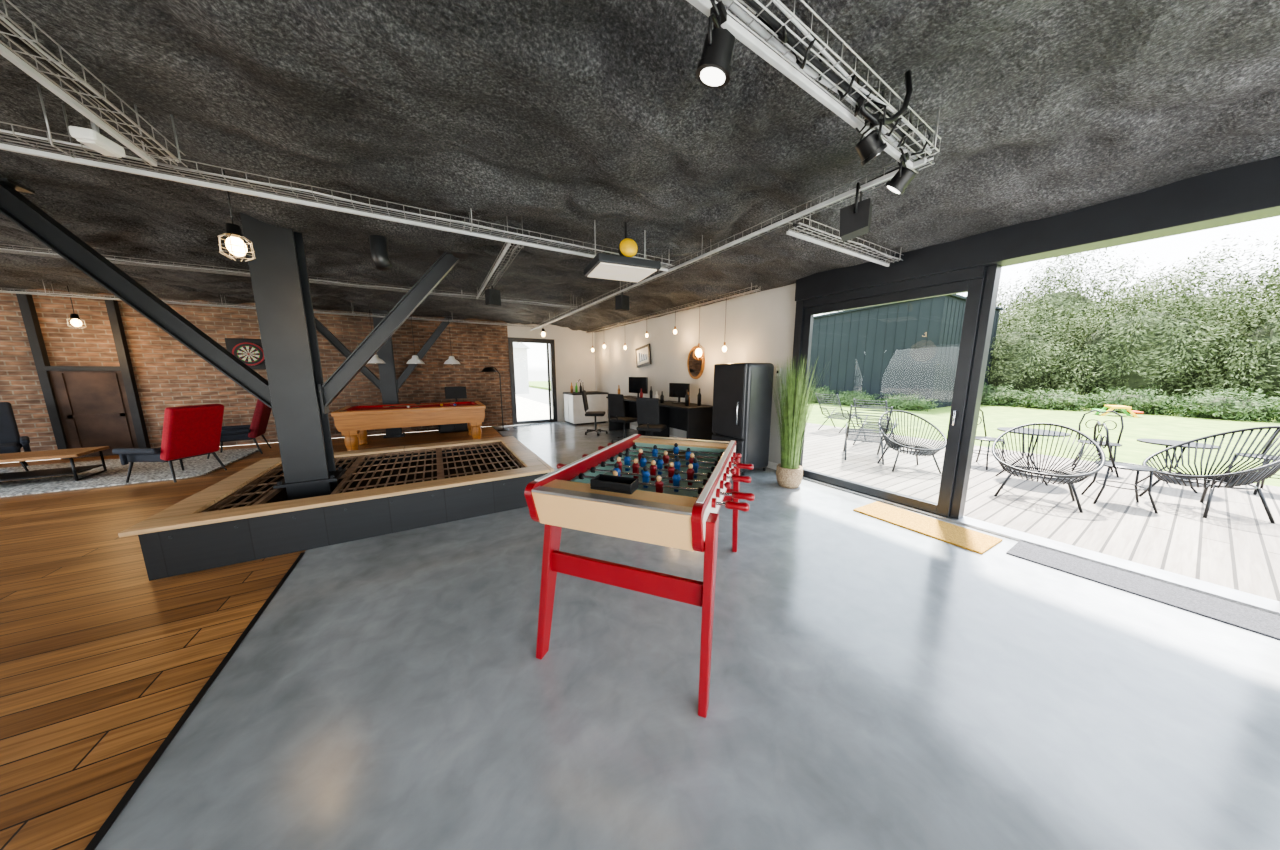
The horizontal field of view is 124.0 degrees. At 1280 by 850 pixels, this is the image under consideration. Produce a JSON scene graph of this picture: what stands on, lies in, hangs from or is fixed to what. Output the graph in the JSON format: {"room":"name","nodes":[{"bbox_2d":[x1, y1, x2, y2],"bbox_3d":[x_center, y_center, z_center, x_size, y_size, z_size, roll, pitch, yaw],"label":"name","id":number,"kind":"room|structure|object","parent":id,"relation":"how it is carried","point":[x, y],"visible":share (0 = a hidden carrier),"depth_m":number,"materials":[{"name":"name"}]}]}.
{"room":"common room","nodes":[
{"label":"common room","id":0,"kind":"room"},
{"bbox_2d":[0,289,594,460],"bbox_3d":[-6.548,-1.245,7.986,12.100,3.000,0.200,-5,10,-31],"label":"wall","id":1,"kind":"structure","parent":0,"point":[167,373],"depth_m":6.82,"materials":[{"name":"brick"}]},
{"bbox_2d":[15,290,150,458],"bbox_3d":[-9.676,-0.830,5.971,0.950,2.800,0.100,-5,10,-31],"label":"trim","id":2,"kind":"structure","parent":1,"relation":"attached to","point":[26,303],"depth_m":5.88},
{"bbox_2d":[49,371,138,457],"bbox_3d":[-9.681,-0.199,6.078,0.770,1.520,0.080,-5,10,-31],"label":"door","id":3,"kind":"structure","parent":1,"relation":"in","point":[93,406],"depth_m":6.04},
{"bbox_2d":[225,338,265,368],"bbox_3d":[-7.957,-1.444,6.928,0.612,0.612,0.083,-5,10,-31],"label":"dartboard","id":4,"kind":"object","parent":1,"relation":"attached to","point":[249,351],"visible":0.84,"depth_m":6.89,"materials":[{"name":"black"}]},
{"bbox_2d":[508,337,556,424],"bbox_3d":[-3.111,-1.273,9.953,1.300,2.450,0.200,-5,10,-31],"label":"door","id":5,"kind":"structure","parent":1,"relation":"in","point":[550,344],"depth_m":10.00,"materials":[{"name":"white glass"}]},
{"bbox_2d":[0,421,1279,849],"bbox_3d":[-3.046,1.194,2.467,12.100,0.120,13.400,-5,10,-31],"label":"floor","id":6,"kind":"structure","parent":0,"point":[876,684],"depth_m":1.60,"materials":[{"name":"concrete"}]},
{"bbox_2d":[0,448,260,497],"bbox_3d":[-8.424,0.733,4.969,3.500,0.022,2.200,-5,10,-31],"label":"rug","id":7,"kind":"object","parent":6,"relation":"on","point":[142,472],"visible":0.87,"depth_m":5.06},
{"bbox_2d":[0,402,30,470],"bbox_3d":[-9.686,0.207,4.969,0.821,1.020,0.730,5,10,29],"label":"armchair","id":8,"kind":"object","parent":7,"relation":"on","point":[11,441],"visible":0.83,"depth_m":5.23,"materials":[{"name":"blue fabric"}]},
{"bbox_2d":[0,446,109,480],"bbox_3d":[-8.432,0.607,4.472,1.500,0.377,0.640,-6,11,-35],"label":"coffee table","id":9,"kind":"object","parent":7,"relation":"on","point":[75,452],"visible":1,"depth_m":4.63,"materials":[{"name":"brown wood"}]},
{"bbox_2d":[112,404,226,482],"bbox_3d":[-6.542,0.232,4.806,0.821,1.020,0.730,0,9,-1],"label":"armchair","id":10,"kind":"object","parent":7,"relation":"on","point":[195,430],"visible":1,"depth_m":4.65,"materials":[{"name":"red fabric"}]},
{"bbox_2d":[207,399,271,458],"bbox_3d":[-7.270,0.012,6.216,0.821,1.020,0.730,-6,11,-36],"label":"armchair","id":11,"kind":"object","parent":7,"relation":"on","point":[261,415],"visible":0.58,"depth_m":6.11,"materials":[{"name":"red fabric"}]},
{"bbox_2d":[84,552,304,849],"bbox_3d":[-1.041,1.539,-0.080,0.025,0.024,6.930,-5,10,-31],"label":"trim","id":12,"kind":"structure","parent":6,"relation":"on","point":[110,820],"depth_m":1.42,"materials":[{"name":"black metal"}]},
{"bbox_2d":[118,436,553,580],"bbox_3d":[-2.896,0.667,4.146,3.050,0.405,2.370,-5,10,-31],"label":"raised platform","id":13,"kind":"object","parent":6,"relation":"on","point":[240,517],"visible":0.91,"depth_m":3.18,"materials":[{"name":"paint"}]},
{"bbox_2d":[0,177,467,499],"bbox_3d":[-3.394,-0.592,3.346,3.220,2.740,0.416,-5,10,-31],"label":"steel column","id":14,"kind":"structure","parent":13,"relation":"on","point":[297,394],"depth_m":3.18,"materials":[{"name":"metal"}]},
{"bbox_2d":[314,309,456,437],"bbox_3d":[-5.793,-1.186,7.804,3.000,2.940,0.364,-5,10,-31],"label":"steel column","id":15,"kind":"structure","parent":6,"relation":"on","point":[388,385],"depth_m":7.71,"materials":[{"name":"metal"}]},
{"bbox_2d":[331,401,485,450],"bbox_3d":[-4.704,-0.017,7.232,2.500,0.806,1.320,-5,10,-31],"label":"pool table","id":16,"kind":"object","parent":6,"relation":"on","point":[353,422],"visible":0.92,"depth_m":6.69,"materials":[{"name":"brown wood"}]},
{"bbox_2d":[438,401,467,432],"bbox_3d":[-4.769,-0.216,8.687,0.700,0.750,0.415,-5,10,-31],"label":"base cabinet","id":17,"kind":"object","parent":6,"relation":"on","point":[447,428],"visible":0.31,"depth_m":8.54,"materials":[{"name":"paint"}]},
{"bbox_2d":[444,386,466,401],"bbox_3d":[-4.687,-0.784,8.657,0.480,0.380,0.160,-5,10,-31],"label":"monitor","id":18,"kind":"object","parent":17,"relation":"on","point":[455,393],"visible":0.97,"depth_m":8.63,"materials":[{"name":"black plastic"}]},
{"bbox_2d":[563,379,607,424],"bbox_3d":[-1.619,-0.714,10.121,1.100,1.294,0.860,-5,10,-31],"label":"cabinet","id":19,"kind":"object","parent":6,"relation":"on","point":[574,411],"visible":0.97,"depth_m":9.82,"materials":[{"name":"white paint"}]},
{"bbox_2d":[582,390,607,435],"bbox_3d":[-1.083,-0.306,8.266,0.595,1.058,0.574,0,9,-1],"label":"swivel chair","id":20,"kind":"object","parent":6,"relation":"on","point":[584,396],"visible":1,"depth_m":8.18,"materials":[{"name":"black metal"}]},
{"bbox_2d":[608,394,636,442],"bbox_3d":[-0.329,-0.142,7.218,0.574,1.058,0.595,7,11,38],"label":"swivel chair","id":21,"kind":"object","parent":6,"relation":"on","point":[616,401],"visible":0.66,"depth_m":7.00,"materials":[{"name":"black metal"}]},
{"bbox_2d":[606,396,659,435],"bbox_3d":[-0.160,-0.214,8.253,0.680,0.880,1.600,-5,10,-31],"label":"desk","id":22,"kind":"object","parent":6,"relation":"on","point":[629,402],"visible":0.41,"depth_m":8.81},
{"bbox_2d":[629,377,647,397],"bbox_3d":[-0.048,-0.889,8.097,0.600,0.500,0.160,8,12,43],"label":"monitor","id":23,"kind":"object","parent":22,"relation":"on","point":[636,384],"visible":0.95,"depth_m":8.06,"materials":[{"name":"black plastic"}]},
{"bbox_2d":[524,434,754,717],"bbox_3d":[0.113,0.675,2.296,1.245,0.958,1.547,3,9,20],"label":"foosball table","id":24,"kind":"object","parent":6,"relation":"on","point":[684,484],"visible":0.98,"depth_m":1.68,"materials":[{"name":"red paint"}]},
{"bbox_2d":[590,474,638,493],"bbox_3d":[-0.126,0.292,1.693,0.220,0.050,0.100,3,9,20],"label":"tray","id":25,"kind":"object","parent":24,"relation":"on","point":[627,485],"visible":1,"depth_m":1.67,"materials":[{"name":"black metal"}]},
{"bbox_2d":[543,479,696,506],"bbox_3d":[-0.119,0.335,1.631,0.790,0.015,0.165,3,9,20],"label":"shelf","id":26,"kind":"object","parent":24,"relation":"attached to","point":[639,496],"depth_m":1.60,"materials":[{"name":"brown wood"}]},
{"bbox_2d":[633,438,727,448],"bbox_3d":[0.339,0.149,2.828,0.790,0.015,0.165,3,9,20],"label":"end panel","id":27,"kind":"object","parent":24,"relation":"attached to","point":[660,442],"depth_m":2.81,"materials":[{"name":"brown wood"}]},
{"bbox_2d":[636,398,666,435],"bbox_3d":[0.220,0.013,6.219,0.574,1.058,0.595,3,9,19],"label":"swivel chair","id":28,"kind":"object","parent":6,"relation":"on","point":[648,409],"visible":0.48,"depth_m":5.94,"materials":[{"name":"black leather"}]},
{"bbox_2d":[646,400,712,439],"bbox_3d":[0.742,0.017,6.771,0.680,0.880,1.500,-5,10,-31],"label":"desk","id":29,"kind":"object","parent":6,"relation":"on","point":[696,420],"visible":0.54,"depth_m":6.28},
{"bbox_2d":[669,383,689,403],"bbox_3d":[0.776,-0.628,6.750,0.480,0.400,0.160,8,12,43],"label":"monitor","id":30,"kind":"object","parent":29,"relation":"on","point":[678,390],"visible":0.81,"depth_m":6.73,"materials":[{"name":"black plastic"}]},
{"bbox_2d":[712,363,773,475],"bbox_3d":[1.531,-0.116,5.193,0.671,1.630,0.650,-5,10,-31],"label":"refrigerator","id":31,"kind":"object","parent":6,"relation":"on","point":[742,392],"visible":0.81,"depth_m":4.93,"materials":[{"name":"black metal"}]},
{"bbox_2d":[769,354,826,488],"bbox_3d":[1.988,-0.042,4.420,0.709,1.722,0.758,-5,10,-27],"label":"potted grass","id":32,"kind":"object","parent":6,"relation":"on","point":[794,408],"depth_m":4.35,"materials":[{"name":"plant"}]},
{"bbox_2d":[776,463,802,488],"bbox_3d":[1.985,0.676,4.524,0.330,0.270,0.327,-5,10,-31],"label":"pot","id":33,"kind":"object","parent":32,"relation":"attached to","point":[787,476],"depth_m":4.40,"materials":[{"name":"wicker"}]},
{"bbox_2d":[853,501,1002,553],"bbox_3d":[2.793,0.981,3.386,0.480,0.017,1.040,-5,10,-29],"label":"doormat","id":34,"kind":"object","parent":6,"relation":"on","point":[977,542],"visible":1,"depth_m":3.28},
{"bbox_2d":[1006,541,1279,639],"bbox_3d":[3.507,1.128,2.462,0.380,0.011,1.120,-5,10,-31],"label":"doormat","id":35,"kind":"object","parent":6,"relation":"on","point":[1254,620],"visible":1,"depth_m":2.33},
{"bbox_2d":[0,0,1279,331],"bbox_3d":[-3.157,-1.657,2.013,12.100,0.301,13.700,-5,10,-31],"label":"ceiling","id":36,"kind":"structure","parent":0,"point":[561,116],"depth_m":1.91,"materials":[{"name":"concrete"}]},
{"bbox_2d":[0,0,187,167],"bbox_3d":[-1.518,-1.297,0.044,0.142,0.290,4.381,-5,10,-31],"label":"cable tray","id":37,"kind":"object","parent":36,"relation":"hanging from","point":[4,51],"visible":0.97,"depth_m":1.42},
{"bbox_2d":[68,120,125,157],"bbox_3d":[-2.599,-1.385,1.627,0.080,0.124,0.150,-3,9,-21],"label":"emergency light","id":38,"kind":"object","parent":37,"relation":"attached to","point":[92,138],"visible":0.91,"depth_m":1.61,"materials":[{"name":"white paint"}]},
{"bbox_2d":[76,139,121,157],"bbox_3d":[-2.599,-1.330,1.636,0.060,0.012,0.120,-3,9,-21],"label":"diffuser","id":39,"kind":"object","parent":38,"relation":"attached to","point":[98,145],"depth_m":1.63,"materials":[{"name":"plastic"}]},
{"bbox_2d":[217,170,255,261],"bbox_3d":[-2.797,-1.440,2.325,0.169,0.591,0.169,-5,10,-31],"label":"lamp","id":40,"kind":"object","parent":36,"relation":"hanging from","point":[235,245],"visible":0.98,"depth_m":2.33,"materials":[{"name":"glass"}]},
{"bbox_2d":[223,223,245,238],"bbox_3d":[-2.797,-1.340,2.341,0.110,0.077,0.107,-5,10,-31],"label":"socket","id":41,"kind":"object","parent":40,"relation":"attached to","point":[234,230],"depth_m":2.32,"materials":[{"name":"black metal"}]},
{"bbox_2d":[0,280,533,327],"bbox_3d":[-6.692,-2.320,6.549,9.161,0.274,0.140,-5,10,-31],"label":"cable tray","id":42,"kind":"object","parent":36,"relation":"hanging from","point":[53,293],"visible":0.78,"depth_m":6.07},
{"bbox_2d":[0,244,576,308],"bbox_3d":[-5.096,-1.910,3.924,9.161,0.274,0.140,-5,10,-31],"label":"cable tray","id":43,"kind":"object","parent":36,"relation":"hanging from","point":[114,260],"visible":0.69,"depth_m":4.06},
{"bbox_2d":[0,84,674,271],"bbox_3d":[-2.215,-1.645,2.276,5.981,0.290,0.152,-5,10,-31],"label":"cable tray","id":44,"kind":"object","parent":36,"relation":"hanging from","point":[48,141],"visible":0.87,"depth_m":2.17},
{"bbox_2d":[369,235,391,269],"bbox_3d":[-2.533,-1.730,3.316,0.172,0.404,0.137,0,9,3],"label":"vent pipe","id":45,"kind":"object","parent":36,"relation":"attached to","point":[378,244],"visible":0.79,"depth_m":3.28,"materials":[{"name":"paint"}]},
{"bbox_2d":[476,216,523,298],"bbox_3d":[-1.809,-1.946,4.205,0.152,0.290,2.701,-5,10,-31],"label":"cable tray","id":46,"kind":"object","parent":36,"relation":"hanging from","point":[494,270],"visible":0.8,"depth_m":3.73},
{"bbox_2d":[485,285,500,306],"bbox_3d":[-2.008,-1.766,4.641,0.145,0.260,0.160,8,12,41],"label":"speaker","id":47,"kind":"object","parent":46,"relation":"hanging from","point":[492,297],"visible":1,"depth_m":4.60},
{"bbox_2d":[584,220,660,282],"bbox_3d":[-0.182,-1.667,3.230,0.600,0.440,0.520,-4,10,-23],"label":"panel light","id":48,"kind":"object","parent":36,"relation":"hanging from","point":[603,266],"visible":0.98,"depth_m":3.12,"materials":[{"name":"paint"}]},
{"bbox_2d":[587,262,656,282],"bbox_3d":[-0.182,-1.455,3.264,0.540,0.010,0.460,-4,10,-23],"label":"diffuser","id":49,"kind":"object","parent":48,"relation":"attached to","point":[603,270],"depth_m":3.22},
{"bbox_2d":[618,222,636,256],"bbox_3d":[-0.118,-1.694,3.119,0.164,0.314,0.168,-5,10,-31],"label":"globe pendant lamp","id":50,"kind":"object","parent":36,"relation":"hanging from","point":[628,247],"visible":0.93,"depth_m":3.07,"materials":[{"name":"glass"}]},
{"bbox_2d":[586,283,760,332],"bbox_3d":[0.046,-2.476,7.554,0.120,0.274,6.402,-5,10,-31],"label":"cable tray","id":51,"kind":"object","parent":36,"relation":"hanging from","point":[751,290],"visible":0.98,"depth_m":6.26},
{"bbox_2d":[530,127,934,330],"bbox_3d":[-0.693,-2.171,5.652,0.132,0.290,8.941,-5,10,-31],"label":"cable tray","id":52,"kind":"object","parent":36,"relation":"hanging from","point":[889,175],"visible":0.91,"depth_m":2.69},
{"bbox_2d":[615,292,628,310],"bbox_3d":[-0.259,-1.820,4.987,0.145,0.260,0.160,8,12,41],"label":"speaker","id":53,"kind":"object","parent":52,"relation":"hanging from","point":[621,301],"visible":0.96,"depth_m":4.94},
{"bbox_2d":[840,183,872,241],"bbox_3d":[1.380,-1.354,2.174,0.160,0.285,0.171,7,11,38],"label":"speaker","id":54,"kind":"object","parent":52,"relation":"hanging from","point":[855,219],"visible":1,"depth_m":2.14},
{"bbox_2d":[686,0,940,168],"bbox_3d":[0.593,-1.482,1.229,2.304,0.290,0.142,-6,11,-32],"label":"cable tray","id":55,"kind":"object","parent":36,"relation":"hanging from","point":[740,33],"visible":0.88,"depth_m":1.30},
{"bbox_2d":[696,0,734,87],"bbox_3d":[0.239,-1.245,1.091,0.117,0.258,0.140,-3,9,-16],"label":"spotlight","id":56,"kind":"object","parent":55,"relation":"hanging from","point":[713,69],"visible":0.99,"depth_m":1.06,"materials":[{"name":"black metal"}]},
{"bbox_2d":[755,13,822,80],"bbox_3d":[0.582,-1.379,1.243,0.386,0.099,0.091,-5,10,-31],"label":"power cable","id":57,"kind":"object","parent":55,"relation":"on","point":[783,38],"visible":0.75,"depth_m":1.22,"materials":[{"name":"black rubber"}]},
{"bbox_2d":[837,74,884,127],"bbox_3d":[0.971,-1.417,1.474,0.323,0.096,0.091,-5,10,-31],"label":"power cable","id":58,"kind":"object","parent":55,"relation":"on","point":[842,96],"visible":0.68,"depth_m":1.45,"materials":[{"name":"black rubber"}]},
{"bbox_2d":[855,101,886,165],"bbox_3d":[1.062,-1.336,1.556,0.132,0.254,0.149,-2,9,-10],"label":"spotlight","id":59,"kind":"object","parent":55,"relation":"hanging from","point":[868,147],"visible":0.87,"depth_m":1.53,"materials":[{"name":"black metal"}]},
{"bbox_2d":[857,70,911,125],"bbox_3d":[1.084,-1.494,1.501,0.327,0.313,0.046,-4,10,-22],"label":"power cable","id":60,"kind":"object","parent":55,"relation":"hanging from","point":[863,111],"visible":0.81,"depth_m":1.53,"materials":[{"name":"black rubber"}]},
{"bbox_2d":[885,148,915,194],"bbox_3d":[1.406,-1.379,1.832,0.121,0.254,0.133,-2,9,-14],"label":"spotlight","id":61,"kind":"object","parent":55,"relation":"hanging from","point":[904,175],"visible":0.97,"depth_m":1.81,"materials":[{"name":"black metal"}]},
{"bbox_2d":[886,110,931,155],"bbox_3d":[1.337,-1.448,1.691,0.333,0.100,0.090,-5,10,-31],"label":"power cable","id":62,"kind":"object","parent":55,"relation":"on","point":[904,138],"visible":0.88,"depth_m":1.69,"materials":[{"name":"black rubber"}]},
{"bbox_2d":[786,202,902,266],"bbox_3d":[1.958,-1.766,3.119,1.691,0.310,0.152,-5,10,-31],"label":"cable tray","id":63,"kind":"object","parent":36,"relation":"hanging from","point":[884,263],"visible":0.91,"depth_m":3.06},
{"bbox_2d":[789,218,902,263],"bbox_3d":[1.961,-1.667,3.128,1.690,0.056,0.126,-5,10,-31],"label":"wire basket","id":64,"kind":"object","parent":63,"relation":"on","point":[825,236],"depth_m":3.06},
{"bbox_2d":[594,283,795,463],"bbox_3d":[0.459,-1.236,7.926,0.150,3.000,7.120,-5,10,-31],"label":"wall","id":65,"kind":"structure","parent":0,"point":[759,328],"depth_m":6.45,"materials":[{"name":"white paint"}]},
{"bbox_2d":[635,344,650,367],"bbox_3d":[0.073,-1.676,8.285,0.036,0.564,0.701,-5,10,-31],"label":"framed poster","id":66,"kind":"object","parent":65,"relation":"attached to","point":[643,353],"visible":1,"depth_m":8.24,"materials":[{"name":"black paper"}]},
{"bbox_2d":[637,347,648,364],"bbox_3d":[0.061,-1.675,8.277,0.004,0.360,0.520,-5,2,-31],"label":"print","id":67,"kind":"object","parent":66,"relation":"attached to","point":[642,352],"depth_m":8.25,"materials":[{"name":"paper"}]},
{"bbox_2d":[687,346,704,378],"bbox_3d":[1.093,-1.222,6.673,0.031,0.640,0.500,-5,10,-31],"label":"oval mirror","id":68,"kind":"object","parent":65,"relation":"attached to","point":[695,367],"visible":0.88,"depth_m":6.66,"materials":[{"name":"gold metal"}]},
{"bbox_2d":[792,300,804,387],"bbox_3d":[2.280,-0.489,4.888,0.240,2.460,0.100,-5,10,-31],"label":"trim","id":69,"kind":"structure","parent":65,"relation":"attached to","point":[799,315],"depth_m":4.70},
{"bbox_2d":[799,278,984,516],"bbox_3d":[2.711,-0.323,4.066,0.113,2.335,1.780,-5,10,-31],"label":"sliding door frame","id":70,"kind":"structure","parent":65,"relation":"in","point":[973,287],"depth_m":3.47,"materials":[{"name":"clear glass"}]},
{"bbox_2d":[803,265,986,307],"bbox_3d":[2.772,-1.531,3.915,0.220,0.100,1.780,-5,10,-31],"label":"trim","id":71,"kind":"structure","parent":65,"relation":"attached to","point":[980,271],"depth_m":3.63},
{"bbox_2d":[950,265,1001,518],"bbox_3d":[3.266,-0.257,3.321,0.140,2.435,0.070,-5,10,-31],"label":"trim","id":72,"kind":"structure","parent":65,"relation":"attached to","point":[993,273],"depth_m":3.27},
{"bbox_2d":[795,156,1279,300],"bbox_3d":[3.854,-1.561,2.029,0.280,0.540,6.280,-5,10,-31],"label":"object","id":73,"kind":"structure","parent":65,"relation":"attached to","point":[1247,192],"depth_m":2.54,"materials":[{"name":"metal"}]},
{"bbox_2d":[802,477,1279,615],"bbox_3d":[3.900,1.132,2.430,0.220,0.035,6.200,-5,10,-31],"label":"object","id":74,"kind":"structure","parent":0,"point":[1253,601],"depth_m":2.65,"materials":[{"name":"metal"}]},
{"label":"outside","id":75,"kind":"structure","parent":0,"visible":0},
{"bbox_2d":[802,423,1279,600],"bbox_3d":[4.798,0.658,5.972,5.000,0.100,23.000,-5,10,-31],"label":"floor","id":76,"kind":"structure","parent":75,"point":[1237,546],"depth_m":3.78,"materials":[{"name":"wood"}]},
{"bbox_2d":[816,393,856,432],"bbox_3d":[5.135,-0.336,8.856,1.134,0.999,0.568,-5,10,-31],"label":"lounger","id":77,"kind":"object","parent":76,"relation":"on","point":[836,414],"visible":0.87,"depth_m":8.78,"materials":[{"name":"paint"}]},
{"bbox_2d":[843,405,892,464],"bbox_3d":[3.969,0.110,5.994,0.568,0.999,1.134,5,10,29],"label":"lounger","id":78,"kind":"object","parent":76,"relation":"on","point":[859,433],"visible":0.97,"depth_m":5.83,"materials":[{"name":"paint"}]},
{"bbox_2d":[853,399,897,449],"bbox_3d":[4.920,-0.063,7.101,1.134,0.999,0.568,-8,12,-40],"label":"lounger","id":79,"kind":"object","parent":76,"relation":"on","point":[885,401],"visible":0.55,"depth_m":6.95,"materials":[{"name":"paint"}]},
{"bbox_2d":[877,410,946,473],"bbox_3d":[4.266,0.252,5.395,0.870,0.889,0.888,1,9,9],"label":"chair","id":80,"kind":"object","parent":76,"relation":"on","point":[892,443],"visible":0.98,"depth_m":5.45,"materials":[{"name":"black metal"}]},
{"bbox_2d":[973,409,1005,469],"bbox_3d":[5.611,0.204,5.521,0.440,0.945,0.461,-2,9,-11],"label":"bistro chair","id":81,"kind":"object","parent":76,"relation":"on","point":[981,438],"visible":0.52,"depth_m":5.53,"materials":[{"name":"black metal"}]},
{"bbox_2d":[995,427,1069,485],"bbox_3d":[5.511,0.433,4.836,0.677,0.706,0.677,-5,10,-31],"label":"bistro table","id":82,"kind":"object","parent":76,"relation":"on","point":[1004,429],"visible":0.67,"depth_m":4.76,"materials":[{"name":"black metal"}]},
{"bbox_2d":[992,423,1105,512],"bbox_3d":[4.820,0.458,4.076,0.888,0.889,0.870,-8,12,-40],"label":"chair","id":83,"kind":"object","parent":76,"relation":"on","point":[1021,471],"visible":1,"depth_m":4.07,"materials":[{"name":"black metal"}]},
{"bbox_2d":[1072,410,1123,477],"bbox_3d":[6.993,0.257,5.180,0.461,0.945,0.440,-8,12,-40],"label":"bistro chair","id":84,"kind":"object","parent":76,"relation":"on","point":[1115,445],"visible":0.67,"depth_m":5.20,"materials":[{"name":"black metal"}]},
{"bbox_2d":[1081,421,1157,512],"bbox_3d":[5.582,0.453,3.925,0.461,0.945,0.440,7,11,38],"label":"bistro chair","id":85,"kind":"object","parent":76,"relation":"on","point":[1110,464],"visible":0.88,"depth_m":3.92,"materials":[{"name":"black metal"}]},
{"bbox_2d":[1136,438,1218,492],"bbox_3d":[7.053,0.534,4.514,0.598,0.606,0.598,-5,10,-31],"label":"bistro table","id":86,"kind":"object","parent":76,"relation":"on","point":[1163,442],"visible":0.73,"depth_m":4.49,"materials":[{"name":"black metal"}]},
{"bbox_2d":[1138,426,1279,523],"bbox_3d":[6.324,0.471,3.732,0.888,0.969,0.870,3,9,19],"label":"chair","id":87,"kind":"object","parent":76,"relation":"on","point":[1252,475],"visible":0.97,"depth_m":3.72,"materials":[{"name":"black metal"}]},
{"bbox_2d":[1214,429,1279,494],"bbox_3d":[7.982,0.392,4.315,0.461,0.945,0.440,3,9,19],"label":"bistro chair","id":88,"kind":"object","parent":76,"relation":"on","point":[1278,431],"visible":0.32,"depth_m":4.40,"materials":[{"name":"black metal"}]},
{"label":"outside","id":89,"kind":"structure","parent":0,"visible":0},
{"bbox_2d":[9,396,551,462],"bbox_3d":[-19.592,-1.064,17.704,24.600,0.250,29.550,-5,10,-31],"label":"paving","id":90,"kind":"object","parent":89,"point":[527,409],"depth_m":13.86,"materials":[{"name":"beige stone"}]},
{"bbox_2d":[513,342,529,393],"bbox_3d":[-11.421,-4.913,25.349,5.400,5.100,4.400,-5,10,-31],"label":"building","id":91,"kind":"structure","parent":90,"relation":"on","point":[519,349],"depth_m":24.79,"materials":[{"name":"white paint"}]},
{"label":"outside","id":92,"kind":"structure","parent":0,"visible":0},
{"bbox_2d":[529,381,1279,486],"bbox_3d":[40.112,-2.951,29.836,80.400,0.240,110.000,-5,10,-31],"label":"ground","id":93,"kind":"structure","parent":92,"point":[1152,426],"depth_m":9.34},
{"bbox_2d":[808,385,836,403],"bbox_3d":[9.218,-1.492,17.607,1.819,1.168,2.388,-4,10,-23],"label":"shrub","id":94,"kind":"object","parent":93,"relation":"on","point":[820,391],"visible":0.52,"depth_m":17.22,"materials":[{"name":"green plant"}]},
{"bbox_2d":[828,388,885,406],"bbox_3d":[10.124,-1.189,16.074,1.785,1.116,2.374,-6,11,-34],"label":"shrub","id":95,"kind":"object","parent":93,"relation":"on","point":[847,398],"visible":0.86,"depth_m":15.82,"materials":[{"name":"green plant"}]},
{"bbox_2d":[808,294,1003,408],"bbox_3d":[11.219,-4.344,22.675,7.200,4.800,16.200,-5,10,-31],"label":"building","id":96,"kind":"structure","parent":93,"relation":"on","point":[911,347],"depth_m":15.53,"materials":[{"name":"metal"}]},
{"bbox_2d":[877,392,937,411],"bbox_3d":[11.207,-0.909,14.338,1.782,1.048,2.383,-7,11,-37],"label":"shrub","id":97,"kind":"object","parent":93,"relation":"on","point":[908,403],"visible":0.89,"depth_m":14.03,"materials":[{"name":"green plant"}]},
{"bbox_2d":[981,382,1035,406],"bbox_3d":[17.093,-1.372,16.382,2.723,1.367,2.992,-5,10,-28],"label":"shrub","id":98,"kind":"object","parent":93,"relation":"on","point":[999,395],"visible":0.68,"depth_m":15.89,"materials":[{"name":"green plant"}]},
{"bbox_2d":[985,293,1097,398],"bbox_3d":[19.878,-3.587,18.194,6.688,6.343,7.217,-1,9,-6],"label":"shrub","id":99,"kind":"object","parent":93,"relation":"on","point":[1017,358],"visible":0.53,"depth_m":17.00,"materials":[{"name":"green plant"}]},
{"bbox_2d":[1005,385,1109,410],"bbox_3d":[17.726,-1.036,14.607,2.712,1.357,2.894,0,9,-2],"label":"shrub","id":100,"kind":"object","parent":93,"relation":"on","point":[1068,401],"visible":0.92,"depth_m":14.27,"materials":[{"name":"green plant"}]},
{"bbox_2d":[996,246,1166,395],"bbox_3d":[25.770,-5.899,21.520,8.070,11.096,8.356,-1,9,-5],"label":"tree","id":101,"kind":"object","parent":93,"relation":"on","point":[1074,295],"visible":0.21,"depth_m":20.22,"materials":[{"name":"green plant"}]},
{"bbox_2d":[1092,405,1143,416],"bbox_3d":[17.176,-0.513,12.254,0.964,0.360,0.660,7,11,38],"label":"picnic table","id":102,"kind":"object","parent":93,"relation":"on","point":[1112,407],"visible":0.94,"depth_m":12.17,"materials":[{"name":"yellow paint"}]},
{"bbox_2d":[1081,384,1192,415],"bbox_3d":[19.150,-0.894,13.281,2.670,1.503,2.986,-4,10,-21],"label":"shrub","id":103,"kind":"object","parent":93,"relation":"on","point":[1145,402],"visible":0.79,"depth_m":12.89,"materials":[{"name":"green plant"}]},
{"bbox_2d":[1039,257,1278,408],"bbox_3d":[22.308,-3.477,15.366,6.758,7.243,6.876,-1,9,-4],"label":"shrub","id":104,"kind":"object","parent":93,"relation":"on","point":[1141,348],"visible":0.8,"depth_m":14.36,"materials":[{"name":"green plant"}]},
{"bbox_2d":[1089,234,1279,401],"bbox_3d":[29.270,-4.730,18.566,8.065,10.094,8.277,-3,9,-20],"label":"tree","id":105,"kind":"object","parent":93,"relation":"on","point":[1214,284],"visible":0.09,"depth_m":17.25,"materials":[{"name":"green plant"}]},
{"bbox_2d":[1153,386,1279,422],"bbox_3d":[19.893,-0.622,11.470,2.723,1.410,2.992,-6,11,-34],"label":"shrub","id":106,"kind":"object","parent":93,"relation":"on","point":[1247,407],"visible":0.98,"depth_m":11.22,"materials":[{"name":"green plant"}]},
{"bbox_2d":[1174,268,1279,404],"bbox_3d":[24.509,-2.804,12.171,6.790,7.418,6.886,-1,9,-3],"label":"shrub","id":107,"kind":"object","parent":93,"relation":"on","point":[1267,353],"visible":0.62,"depth_m":12.82,"materials":[{"name":"green plant"}]},
{"bbox_2d":[1211,235,1279,391],"bbox_3d":[31.515,-4.855,14.461,7.861,11.191,8.401,0,9,-3],"label":"tree","id":108,"kind":"object","parent":93,"relation":"on","point":[1277,263],"visible":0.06,"depth_m":16.16,"materials":[{"name":"green plant"}]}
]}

